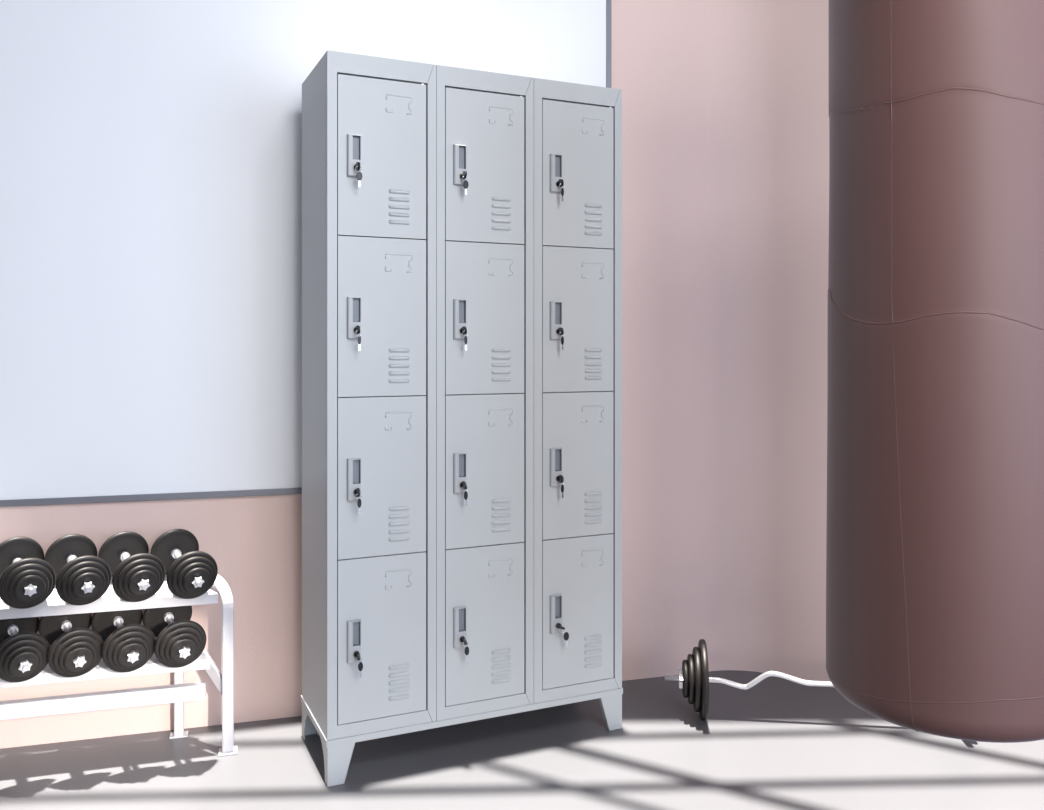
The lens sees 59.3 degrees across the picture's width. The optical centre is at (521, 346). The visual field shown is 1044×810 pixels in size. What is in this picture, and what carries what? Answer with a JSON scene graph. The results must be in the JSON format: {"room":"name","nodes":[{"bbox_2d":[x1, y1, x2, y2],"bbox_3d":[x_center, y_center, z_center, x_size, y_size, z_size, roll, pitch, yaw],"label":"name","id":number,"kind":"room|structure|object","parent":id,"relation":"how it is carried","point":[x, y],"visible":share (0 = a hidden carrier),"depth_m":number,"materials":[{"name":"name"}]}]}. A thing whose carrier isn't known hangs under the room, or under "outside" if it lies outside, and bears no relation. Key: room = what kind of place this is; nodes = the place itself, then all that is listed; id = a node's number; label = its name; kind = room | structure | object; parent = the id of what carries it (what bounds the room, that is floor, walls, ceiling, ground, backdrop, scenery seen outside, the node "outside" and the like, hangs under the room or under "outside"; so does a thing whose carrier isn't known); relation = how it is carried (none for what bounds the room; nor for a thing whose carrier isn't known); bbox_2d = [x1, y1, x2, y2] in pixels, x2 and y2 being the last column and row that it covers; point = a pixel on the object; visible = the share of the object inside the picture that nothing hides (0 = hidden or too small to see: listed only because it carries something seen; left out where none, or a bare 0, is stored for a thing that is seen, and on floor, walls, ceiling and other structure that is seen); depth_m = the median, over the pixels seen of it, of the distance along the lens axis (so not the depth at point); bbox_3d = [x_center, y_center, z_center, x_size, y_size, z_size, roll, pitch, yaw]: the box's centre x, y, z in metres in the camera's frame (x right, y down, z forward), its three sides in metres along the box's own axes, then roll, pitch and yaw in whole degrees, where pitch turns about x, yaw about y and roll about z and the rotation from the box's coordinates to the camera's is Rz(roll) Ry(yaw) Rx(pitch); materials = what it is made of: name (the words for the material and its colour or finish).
{"room":"gym","nodes":[
{"label":"gym","id":0,"kind":"room"},
{"bbox_2d":[0,0,710,748],"bbox_3d":[-1.524,-0.394,2.556,4.476,3.000,0.120,0,0,-16],"label":"wall","id":1,"kind":"structure","parent":0,"point":[661,49],"depth_m":3.05,"materials":[{"name":"pink paint"}]},
{"bbox_2d":[0,0,610,506],"bbox_3d":[-1.346,-0.477,2.537,3.410,1.834,0.017,0,0,-16],"label":"mirror","id":2,"kind":"object","parent":1,"relation":"attached to","point":[151,150],"visible":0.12,"depth_m":2.63,"materials":[{"name":"white mirror"}]},
{"bbox_2d":[459,300,465,322],"bbox_3d":[-0.161,-0.092,2.445,0.020,0.061,0.010,0,0,-24],"label":"handle","id":3,"kind":"object","parent":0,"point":[462,303],"depth_m":2.45,"materials":[{"name":"grey plastic"}]},
{"bbox_2d":[459,146,465,168],"bbox_3d":[-0.161,-0.504,2.445,0.020,0.061,0.010,0,0,-24],"label":"handle","id":4,"kind":"object","parent":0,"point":[462,149],"depth_m":2.45,"materials":[{"name":"grey plastic"}]},
{"bbox_2d":[0,670,1043,809],"bbox_3d":[-0.650,1.156,0.300,7.700,0.100,6.600,0,0,0],"label":"floor","id":5,"kind":"structure","parent":0,"point":[777,743],"depth_m":2.42,"materials":[{"name":"white concrete"}]},
{"bbox_2d":[0,574,236,756],"bbox_3d":[-1.377,0.854,2.406,1.205,0.503,0.192,0,0,-16],"label":"dumbbell rack","id":6,"kind":"object","parent":5,"relation":"on","point":[178,693],"visible":0.36,"depth_m":2.45,"materials":[{"name":"white metal"}]},
{"bbox_2d":[0,617,49,681],"bbox_3d":[-1.308,0.766,2.373,0.131,0.162,0.289,0,0,-37],"label":"dumbbell","id":7,"kind":"object","parent":6,"relation":"on","point":[23,651],"visible":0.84,"depth_m":2.29,"materials":[{"name":"black metal"}]},
{"bbox_2d":[0,537,55,608],"bbox_3d":[-1.297,0.584,2.377,0.131,0.155,0.291,0,0,-37],"label":"dumbbell","id":8,"kind":"object","parent":6,"relation":"on","point":[27,580],"visible":1,"depth_m":2.29,"materials":[{"name":"black metal"}]},
{"bbox_2d":[38,613,103,676],"bbox_3d":[-1.186,0.766,2.409,0.131,0.163,0.289,0,0,-35],"label":"dumbbell","id":9,"kind":"object","parent":6,"relation":"on","point":[75,650],"visible":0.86,"depth_m":2.32,"materials":[{"name":"black metal"}]},
{"bbox_2d":[44,534,111,604],"bbox_3d":[-1.171,0.586,2.414,0.131,0.157,0.290,0,0,-36],"label":"dumbbell","id":10,"kind":"object","parent":6,"relation":"on","point":[82,577],"visible":0.98,"depth_m":2.34,"materials":[{"name":"black metal"}]},
{"bbox_2d":[0,637,209,687],"bbox_3d":[-1.387,0.838,2.399,1.086,0.073,0.144,0,0,-16],"label":"shelf","id":11,"kind":"object","parent":6,"relation":"on","point":[153,666],"depth_m":2.41,"materials":[{"name":"white paint"}]},
{"bbox_2d":[0,574,217,619],"bbox_3d":[-1.377,0.662,2.402,1.106,0.073,0.144,0,0,-16],"label":"shelf","id":12,"kind":"object","parent":6,"relation":"on","point":[53,605],"depth_m":2.41,"materials":[{"name":"white paint"}]},
{"bbox_2d":[91,609,155,671],"bbox_3d":[-1.064,0.765,2.445,0.131,0.163,0.289,0,0,-34],"label":"dumbbell","id":13,"kind":"object","parent":6,"relation":"on","point":[128,645],"visible":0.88,"depth_m":2.36,"materials":[{"name":"black metal"}]},
{"bbox_2d":[98,531,164,601],"bbox_3d":[-1.045,0.587,2.450,0.131,0.159,0.290,0,0,-36],"label":"dumbbell","id":14,"kind":"object","parent":6,"relation":"on","point":[138,575],"visible":0.99,"depth_m":2.37,"materials":[{"name":"black metal"}]},
{"bbox_2d":[142,606,205,667],"bbox_3d":[-0.942,0.765,2.481,0.131,0.163,0.289,0,0,-32],"label":"dumbbell","id":15,"kind":"object","parent":6,"relation":"on","point":[180,641],"visible":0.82,"depth_m":2.39,"materials":[{"name":"black metal"}]},
{"bbox_2d":[150,529,217,598],"bbox_3d":[-0.919,0.588,2.487,0.131,0.161,0.289,0,0,-36],"label":"dumbbell","id":16,"kind":"object","parent":6,"relation":"on","point":[191,572],"visible":0.97,"depth_m":2.41,"materials":[{"name":"black metal"}]},
{"bbox_2d":[301,50,622,786],"bbox_3d":[-0.165,0.181,2.621,0.861,1.850,0.349,0,0,-24],"label":"locker","id":17,"kind":"object","parent":5,"relation":"on","point":[408,258],"visible":0.98,"depth_m":2.46,"materials":[{"name":"grey metal"}]},
{"bbox_2d":[353,622,359,645],"bbox_3d":[-0.421,0.729,2.327,0.020,0.061,0.010,0,0,-24],"label":"handle","id":18,"kind":"object","parent":17,"relation":"on","point":[356,625],"depth_m":2.33,"materials":[{"name":"grey plastic"}]},
{"bbox_2d":[353,460,359,483],"bbox_3d":[-0.421,0.318,2.327,0.020,0.061,0.010,0,0,-24],"label":"handle","id":19,"kind":"object","parent":17,"relation":"on","point":[356,463],"depth_m":2.33,"materials":[{"name":"grey plastic"}]},
{"bbox_2d":[353,298,359,321],"bbox_3d":[-0.421,-0.092,2.327,0.020,0.061,0.010,0,0,-24],"label":"handle","id":20,"kind":"object","parent":17,"relation":"on","point":[356,301],"depth_m":2.33,"materials":[{"name":"grey plastic"}]},
{"bbox_2d":[353,135,359,159],"bbox_3d":[-0.421,-0.504,2.327,0.020,0.061,0.010,0,0,-24],"label":"handle","id":21,"kind":"object","parent":17,"relation":"on","point":[356,138],"depth_m":2.33,"materials":[{"name":"grey plastic"}]},
{"bbox_2d":[356,162,361,186],"bbox_3d":[-0.412,-0.433,2.304,0.022,0.065,0.016,0,0,40],"label":"keys","id":22,"kind":"object","parent":17,"relation":"attached to","point":[359,174],"visible":1,"depth_m":2.30,"materials":[{"name":"black plastic"}]},
{"bbox_2d":[355,651,362,677],"bbox_3d":[-0.412,0.800,2.305,0.021,0.065,0.017,0,0,34],"label":"keys","id":23,"kind":"object","parent":17,"relation":"attached to","point":[360,665],"visible":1,"depth_m":2.30,"materials":[{"name":"black plastic"}]},
{"bbox_2d":[356,488,361,513],"bbox_3d":[-0.412,0.389,2.305,0.016,0.065,0.022,0,0,-24],"label":"keys","id":24,"kind":"object","parent":17,"relation":"attached to","point":[357,489],"visible":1,"depth_m":2.30,"materials":[{"name":"black plastic"}]},
{"bbox_2d":[356,325,361,350],"bbox_3d":[-0.412,-0.021,2.305,0.016,0.064,0.022,0,0,-24],"label":"keys","id":25,"kind":"object","parent":17,"relation":"attached to","point":[357,326],"visible":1,"depth_m":2.30,"materials":[{"name":"black plastic"}]},
{"bbox_2d":[389,663,409,700],"bbox_3d":[-0.318,0.871,2.377,0.056,0.090,0.006,0,0,-24],"label":"vent","id":26,"kind":"object","parent":17,"relation":"attached to","point":[399,673],"depth_m":2.38,"materials":[{"name":"grey metal"}]},
{"bbox_2d":[389,506,409,541],"bbox_3d":[-0.318,0.460,2.377,0.056,0.090,0.006,0,0,-24],"label":"vent","id":27,"kind":"object","parent":17,"relation":"attached to","point":[399,516],"depth_m":2.38,"materials":[{"name":"grey metal"}]},
{"bbox_2d":[389,348,409,382],"bbox_3d":[-0.318,0.050,2.377,0.056,0.090,0.006,0,0,-24],"label":"vent","id":28,"kind":"object","parent":17,"relation":"attached to","point":[399,358],"depth_m":2.38,"materials":[{"name":"grey metal"}]},
{"bbox_2d":[389,189,409,224],"bbox_3d":[-0.318,-0.362,2.377,0.056,0.090,0.006,0,0,-24],"label":"vent","id":29,"kind":"object","parent":17,"relation":"attached to","point":[399,199],"depth_m":2.38,"materials":[{"name":"grey metal"}]},
{"bbox_2d":[459,608,465,631],"bbox_3d":[-0.161,0.729,2.445,0.020,0.061,0.010,0,0,-24],"label":"handle","id":30,"kind":"object","parent":17,"relation":"on","point":[462,611],"depth_m":2.45,"materials":[{"name":"grey plastic"}]},
{"bbox_2d":[459,454,465,476],"bbox_3d":[-0.161,0.318,2.445,0.020,0.061,0.010,0,0,-24],"label":"handle","id":31,"kind":"object","parent":17,"relation":"on","point":[462,457],"depth_m":2.45,"materials":[{"name":"grey plastic"}]},
{"bbox_2d":[461,636,468,660],"bbox_3d":[-0.150,0.800,2.424,0.019,0.064,0.022,0,0,-24],"label":"keys","id":32,"kind":"object","parent":17,"relation":"attached to","point":[462,637],"visible":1,"depth_m":2.42,"materials":[{"name":"black plastic"}]},
{"bbox_2d":[462,481,467,505],"bbox_3d":[-0.152,0.389,2.423,0.016,0.065,0.022,0,0,-24],"label":"keys","id":33,"kind":"object","parent":17,"relation":"attached to","point":[464,484],"visible":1,"depth_m":2.42,"materials":[{"name":"black plastic"}]},
{"bbox_2d":[462,326,467,350],"bbox_3d":[-0.152,-0.021,2.423,0.016,0.065,0.022,0,0,-24],"label":"keys","id":34,"kind":"object","parent":17,"relation":"attached to","point":[464,329],"visible":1,"depth_m":2.42,"materials":[{"name":"black plastic"}]},
{"bbox_2d":[462,171,468,194],"bbox_3d":[-0.151,-0.433,2.424,0.018,0.065,0.022,0,0,-24],"label":"keys","id":35,"kind":"object","parent":17,"relation":"attached to","point":[464,174],"visible":1,"depth_m":2.42,"materials":[{"name":"black plastic"}]},
{"bbox_2d":[492,648,510,683],"bbox_3d":[-0.056,0.871,2.496,0.056,0.090,0.006,0,0,-24],"label":"vent","id":36,"kind":"object","parent":17,"relation":"attached to","point":[501,657],"depth_m":2.50,"materials":[{"name":"grey metal"}]},
{"bbox_2d":[492,498,510,531],"bbox_3d":[-0.056,0.460,2.496,0.056,0.090,0.006,0,0,-24],"label":"vent","id":37,"kind":"object","parent":17,"relation":"attached to","point":[501,507],"depth_m":2.50,"materials":[{"name":"grey metal"}]},
{"bbox_2d":[492,348,510,380],"bbox_3d":[-0.056,0.050,2.496,0.056,0.090,0.006,0,0,-24],"label":"vent","id":38,"kind":"object","parent":17,"relation":"attached to","point":[501,357],"depth_m":2.50,"materials":[{"name":"grey metal"}]},
{"bbox_2d":[492,197,510,230],"bbox_3d":[-0.056,-0.362,2.496,0.056,0.090,0.006,0,0,-24],"label":"vent","id":39,"kind":"object","parent":17,"relation":"attached to","point":[501,206],"depth_m":2.50,"materials":[{"name":"grey metal"}]},
{"bbox_2d":[558,327,563,349],"bbox_3d":[0.109,-0.021,2.542,0.016,0.065,0.022,0,0,-25],"label":"keys","id":40,"kind":"object","parent":17,"relation":"attached to","point":[561,331],"visible":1,"depth_m":2.54,"materials":[{"name":"black plastic"}]},
{"bbox_2d":[558,475,563,498],"bbox_3d":[0.109,0.389,2.542,0.016,0.065,0.022,0,0,-25],"label":"keys","id":41,"kind":"object","parent":17,"relation":"attached to","point":[561,478],"visible":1,"depth_m":2.54,"materials":[{"name":"black plastic"}]},
{"bbox_2d":[558,179,563,201],"bbox_3d":[0.109,-0.433,2.542,0.016,0.065,0.022,0,0,-25],"label":"keys","id":42,"kind":"object","parent":17,"relation":"attached to","point":[561,182],"visible":1,"depth_m":2.54,"materials":[{"name":"silver plastic"}]},
{"bbox_2d":[557,624,568,645],"bbox_3d":[0.114,0.802,2.544,0.034,0.060,0.022,0,0,-24],"label":"keys","id":43,"kind":"object","parent":17,"relation":"attached to","point":[566,634],"visible":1,"depth_m":2.54,"materials":[{"name":"black plastic"}]},
{"bbox_2d":[585,634,601,667],"bbox_3d":[0.205,0.871,2.614,0.056,0.090,0.006,0,0,-24],"label":"vent","id":44,"kind":"object","parent":17,"relation":"attached to","point":[593,642],"depth_m":2.61,"materials":[{"name":"grey metal"}]},
{"bbox_2d":[585,491,601,523],"bbox_3d":[0.205,0.460,2.614,0.056,0.090,0.006,0,0,-24],"label":"vent","id":45,"kind":"object","parent":17,"relation":"attached to","point":[593,499],"depth_m":2.61,"materials":[{"name":"grey metal"}]},
{"bbox_2d":[585,348,601,379],"bbox_3d":[0.205,0.050,2.614,0.056,0.090,0.006,0,0,-24],"label":"vent","id":46,"kind":"object","parent":17,"relation":"attached to","point":[593,356],"depth_m":2.61,"materials":[{"name":"grey metal"}]},
{"bbox_2d":[585,203,601,235],"bbox_3d":[0.205,-0.362,2.614,0.056,0.090,0.006,0,0,-24],"label":"vent","id":47,"kind":"object","parent":17,"relation":"attached to","point":[593,211],"depth_m":2.61,"materials":[{"name":"grey metal"}]},
{"bbox_2d":[665,639,833,720],"bbox_3d":[0.895,0.991,2.684,0.944,0.229,0.229,0,0,7],"label":"barbell","id":48,"kind":"object","parent":5,"relation":"on","point":[693,678],"visible":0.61,"depth_m":2.69,"materials":[{"name":"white metal"}]},
{"bbox_2d":[555,596,561,618],"bbox_3d":[0.099,0.729,2.564,0.020,0.061,0.010,0,0,-24],"label":"handle","id":49,"kind":"object","parent":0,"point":[558,599],"depth_m":2.57,"materials":[{"name":"grey plastic"}]},
{"bbox_2d":[555,449,561,470],"bbox_3d":[0.099,0.318,2.564,0.020,0.061,0.010,0,0,-24],"label":"handle","id":50,"kind":"object","parent":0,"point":[558,452],"depth_m":2.57,"materials":[{"name":"grey plastic"}]},
{"bbox_2d":[555,302,561,323],"bbox_3d":[0.099,-0.092,2.564,0.020,0.061,0.010,0,0,-24],"label":"handle","id":51,"kind":"object","parent":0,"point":[558,305],"depth_m":2.57,"materials":[{"name":"grey plastic"}]},
{"bbox_2d":[555,155,561,176],"bbox_3d":[0.099,-0.504,2.564,0.020,0.061,0.010,0,0,-24],"label":"handle","id":52,"kind":"object","parent":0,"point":[558,158],"depth_m":2.57,"materials":[{"name":"grey plastic"}]},
{"bbox_2d":[711,0,834,687],"bbox_3d":[1.668,-0.394,2.548,2.524,3.000,0.211,0,0,34],"label":"wall","id":53,"kind":"structure","parent":0,"point":[770,58],"depth_m":3.10,"materials":[{"name":"pink paint"}]},
{"bbox_3d":[-0.650,-1.944,0.300,7.700,0.100,6.600,0,0,0],"label":"ceiling","id":54,"kind":"structure","parent":0,"visible":0},
{"bbox_2d":[826,0,1043,742],"bbox_3d":[0.826,-0.610,1.766,0.457,2.584,0.458,0,0,5],"label":"bag","id":55,"kind":"object","parent":54,"relation":"hanging from","point":[935,528],"visible":1,"depth_m":1.57,"materials":[{"name":"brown leather"}]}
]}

